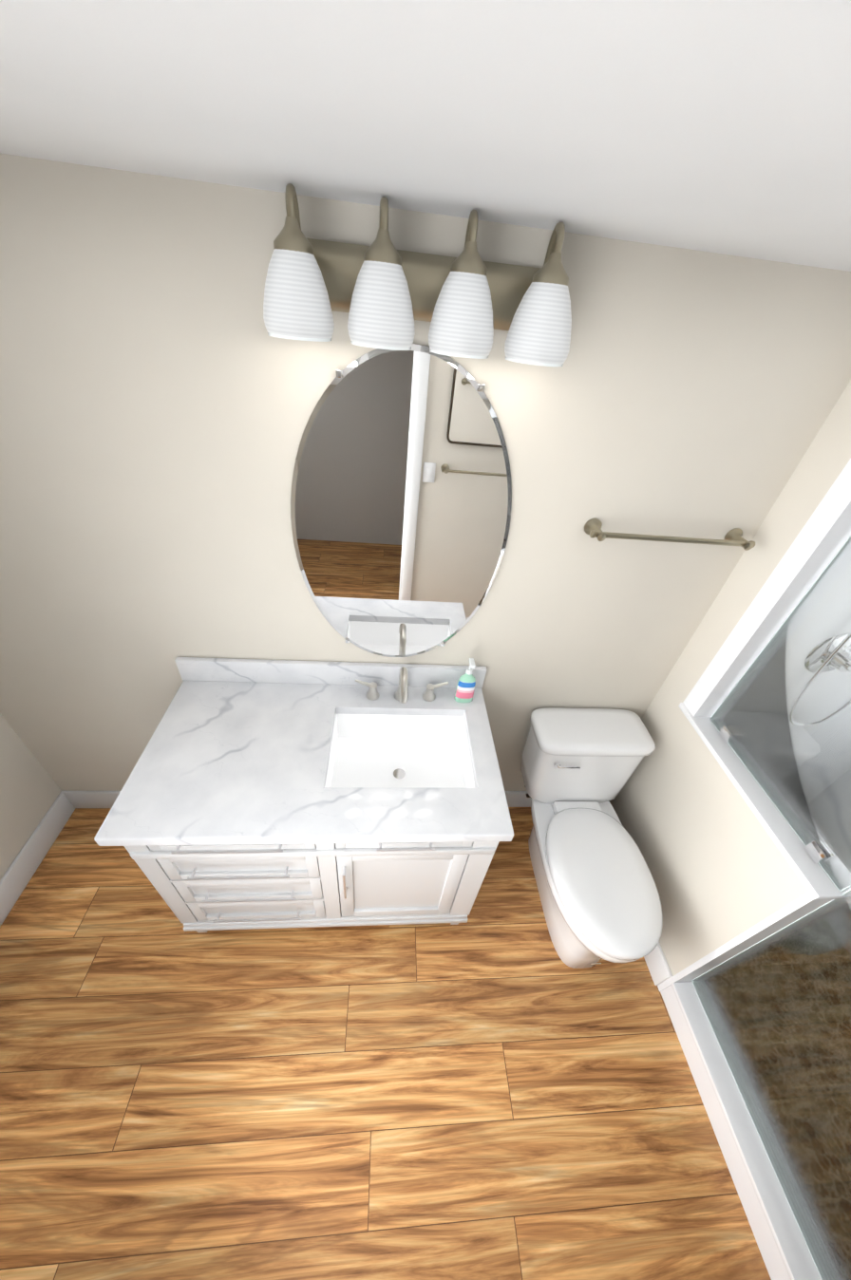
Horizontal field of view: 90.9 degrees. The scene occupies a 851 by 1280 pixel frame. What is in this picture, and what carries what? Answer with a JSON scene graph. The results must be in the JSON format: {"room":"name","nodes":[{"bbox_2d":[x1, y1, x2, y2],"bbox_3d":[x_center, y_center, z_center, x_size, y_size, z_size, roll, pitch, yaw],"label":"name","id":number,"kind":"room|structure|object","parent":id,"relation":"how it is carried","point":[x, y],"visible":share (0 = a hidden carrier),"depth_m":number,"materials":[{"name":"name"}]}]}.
{"room":"bathroom","nodes":[
{"label":"bathroom","id":0,"kind":"room"},
{"bbox_2d":[0,714,61,880],"bbox_3d":[-1.562,0.934,0.118,0.100,2.180,3.150,2,38,-6],"label":"wall","id":1,"kind":"structure","parent":0,"point":[30,790],"depth_m":1.71,"materials":[{"name":"beige paint"}]},
{"bbox_2d":[0,794,74,926],"bbox_3d":[-1.641,1.243,1.369,0.014,0.135,1.520,2,38,-6],"label":"baseboard","id":2,"kind":"structure","parent":1,"relation":"attached to","point":[18,875],"depth_m":1.77,"materials":[{"name":"white wood"}]},
{"bbox_2d":[0,807,771,1279],"bbox_3d":[-0.375,1.840,0.993,2.700,0.100,3.250,2,38,-6],"label":"floor","id":3,"kind":"structure","parent":0,"point":[494,1086],"depth_m":1.36,"materials":[{"name":"brown wood"}]},
{"bbox_2d":[94,657,513,932],"bbox_3d":[-0.353,0.653,1.611,1.116,0.990,0.602,2,38,-6],"label":"bathroom vanity","id":4,"kind":"object","parent":3,"relation":"on","point":[254,794],"visible":1,"depth_m":1.38,"materials":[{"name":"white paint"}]},
{"bbox_2d":[355,666,448,703],"bbox_3d":[-0.080,0.175,1.469,0.343,0.180,0.163,2,38,-6],"label":"faucet","id":5,"kind":"object","parent":4,"relation":"on","point":[401,694],"visible":1,"depth_m":1.53,"materials":[{"name":"silver metal"}]},
{"bbox_2d":[454,658,475,702],"bbox_3d":[0.153,0.151,1.515,0.068,0.203,0.053,2,38,-6],"label":"soap bottle","id":6,"kind":"object","parent":4,"relation":"on","point":[465,687],"visible":1,"depth_m":1.52,"materials":[{"name":"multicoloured plastic"}]},
{"bbox_2d":[520,707,662,968],"bbox_3d":[0.652,0.831,1.701,0.470,0.783,0.784,2,38,-6],"label":"toilet","id":7,"kind":"object","parent":3,"relation":"on","point":[597,892],"visible":1,"depth_m":1.64,"materials":[{"name":"white ceramic"}]},
{"bbox_2d":[0,152,850,790],"bbox_3d":[0.139,-0.015,1.564,3.700,2.180,0.100,2,38,-6],"label":"wall","id":8,"kind":"structure","parent":0,"point":[161,390],"depth_m":1.09,"materials":[{"name":"beige paint"}]},
{"bbox_2d":[59,790,530,809],"bbox_3d":[-0.398,0.803,2.106,2.600,0.135,0.017,2,38,-6],"label":"baseboard","id":9,"kind":"structure","parent":8,"relation":"attached to","point":[76,799],"depth_m":1.99,"materials":[{"name":"white wood"}]},
{"bbox_2d":[290,343,511,657],"bbox_3d":[-0.070,-0.304,1.243,0.636,0.944,0.012,2,38,-6],"label":"oval mirror","id":10,"kind":"object","parent":8,"relation":"attached to","point":[401,499],"visible":0.9,"depth_m":1.17,"materials":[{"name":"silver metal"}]},
{"bbox_2d":[263,183,571,366],"bbox_3d":[-0.003,-0.697,0.817,0.613,0.214,0.194,2,38,-6],"label":"sconce","id":11,"kind":"object","parent":8,"relation":"attached to","point":[385,293],"visible":1,"depth_m":0.79,"materials":[{"name":"white glass"}]},
{"bbox_2d":[583,518,754,550],"bbox_3d":[0.734,-0.309,1.254,0.516,0.052,0.078,2,38,-6],"label":"towel rail","id":12,"kind":"object","parent":8,"relation":"attached to","point":[592,530],"visible":1,"depth_m":1.24,"materials":[{"name":"silver metal"}]},
{"bbox_2d":[0,0,850,271],"bbox_3d":[0.329,0.080,-0.369,3.700,0.100,3.250,2,38,-6],"label":"ceiling","id":13,"kind":"structure","parent":0,"point":[714,125],"depth_m":0.39,"materials":[{"name":"white paint"}]},
{"bbox_2d":[612,707,808,976],"bbox_3d":[1.015,0.821,1.648,0.120,0.930,0.650,2,38,-6],"label":"wall","id":14,"kind":"structure","parent":0,"point":[721,870],"depth_m":1.50,"materials":[{"name":"beige paint"}]},
{"bbox_2d":[643,941,672,985],"bbox_3d":[0.909,1.098,1.926,0.014,0.135,0.750,2,38,-6],"label":"baseboard","id":15,"kind":"structure","parent":14,"relation":"attached to","point":[657,965],"depth_m":1.66,"materials":[{"name":"white wood"}]},
{"bbox_2d":[659,985,790,1279],"bbox_3d":[1.017,1.588,1.340,0.120,0.115,0.752,2,38,-6],"label":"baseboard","id":16,"kind":"structure","parent":14,"relation":"attached to","point":[773,1261],"depth_m":1.32,"materials":[{"name":"white painted wood"}]},
{"bbox_2d":[671,981,821,1279],"bbox_3d":[1.023,1.536,1.298,0.144,0.020,0.752,2,38,-6],"label":"shower curb","id":17,"kind":"structure","parent":14,"relation":"attached to","point":[797,1258],"depth_m":1.28,"materials":[{"name":"stone"}]},
{"bbox_2d":[657,891,850,991],"bbox_3d":[1.033,1.030,1.388,0.128,0.930,0.018,2,38,-6],"label":"trim","id":18,"kind":"structure","parent":14,"relation":"attached to","point":[803,905],"depth_m":1.28,"materials":[{"name":"wood"}]},
{"bbox_2d":[677,702,850,899],"bbox_3d":[1.058,0.458,1.345,0.144,0.020,0.672,2,38,-6],"label":"trim","id":19,"kind":"structure","parent":14,"relation":"on","point":[816,880],"depth_m":1.24,"materials":[{"name":"wood"}]},
{"bbox_2d":[709,535,850,891],"bbox_3d":[1.108,0.063,0.993,0.032,1.039,0.591,2,38,-6],"label":"glass panel","id":20,"kind":"object","parent":19,"relation":"on","point":[751,719],"visible":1,"depth_m":1.26,"materials":[{"name":"clear glass"}]},
{"bbox_2d":[608,379,850,806],"bbox_3d":[1.438,0.104,1.604,0.900,2.180,0.130,2,38,-6],"label":"wall","id":21,"kind":"structure","parent":0,"point":[823,461],"depth_m":1.28,"materials":[{"name":"beige paint"}]},
{"bbox_2d":[682,458,850,719],"bbox_3d":[1.486,-0.204,1.232,0.900,1.230,0.070,2,38,-6],"label":"shower wall tile","id":22,"kind":"structure","parent":21,"relation":"attached to","point":[819,541],"depth_m":1.27,"materials":[{"name":"tile"}]},
{"bbox_2d":[790,631,850,726],"bbox_3d":[1.412,-0.077,1.183,0.280,1.051,0.155,2,38,-6],"label":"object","id":23,"kind":"object","parent":22,"relation":"attached to","point":[845,649],"depth_m":1.35,"materials":[{"name":"silver metal"}]},
{"bbox_2d":[792,718,850,801],"bbox_3d":[1.447,0.649,1.913,0.780,0.950,0.070,2,38,-6],"label":"shower wall tile","id":24,"kind":"structure","parent":21,"relation":"attached to","point":[841,740],"depth_m":1.73,"materials":[{"name":"tile"}]},
{"bbox_2d":[809,768,850,871],"bbox_3d":[1.982,0.660,0.984,0.100,2.180,1.450,2,38,-6],"label":"wall","id":25,"kind":"structure","parent":0,"point":[845,791],"depth_m":1.86,"materials":[{"name":"tile"}]},
{"bbox_3d":[1.579,1.031,0.457,0.780,2.180,0.010,2,38,-6],"label":"shower wall tile","id":26,"kind":"structure","parent":0,"visible":0},
{"bbox_2d":[691,889,850,1279],"bbox_3d":[1.110,0.794,0.711,0.123,1.850,0.750,2,38,-6],"label":"shower glass door","id":27,"kind":"structure","parent":26,"relation":"attached to","point":[777,1007],"depth_m":1.17,"materials":[{"name":"clear glass"}]}
]}

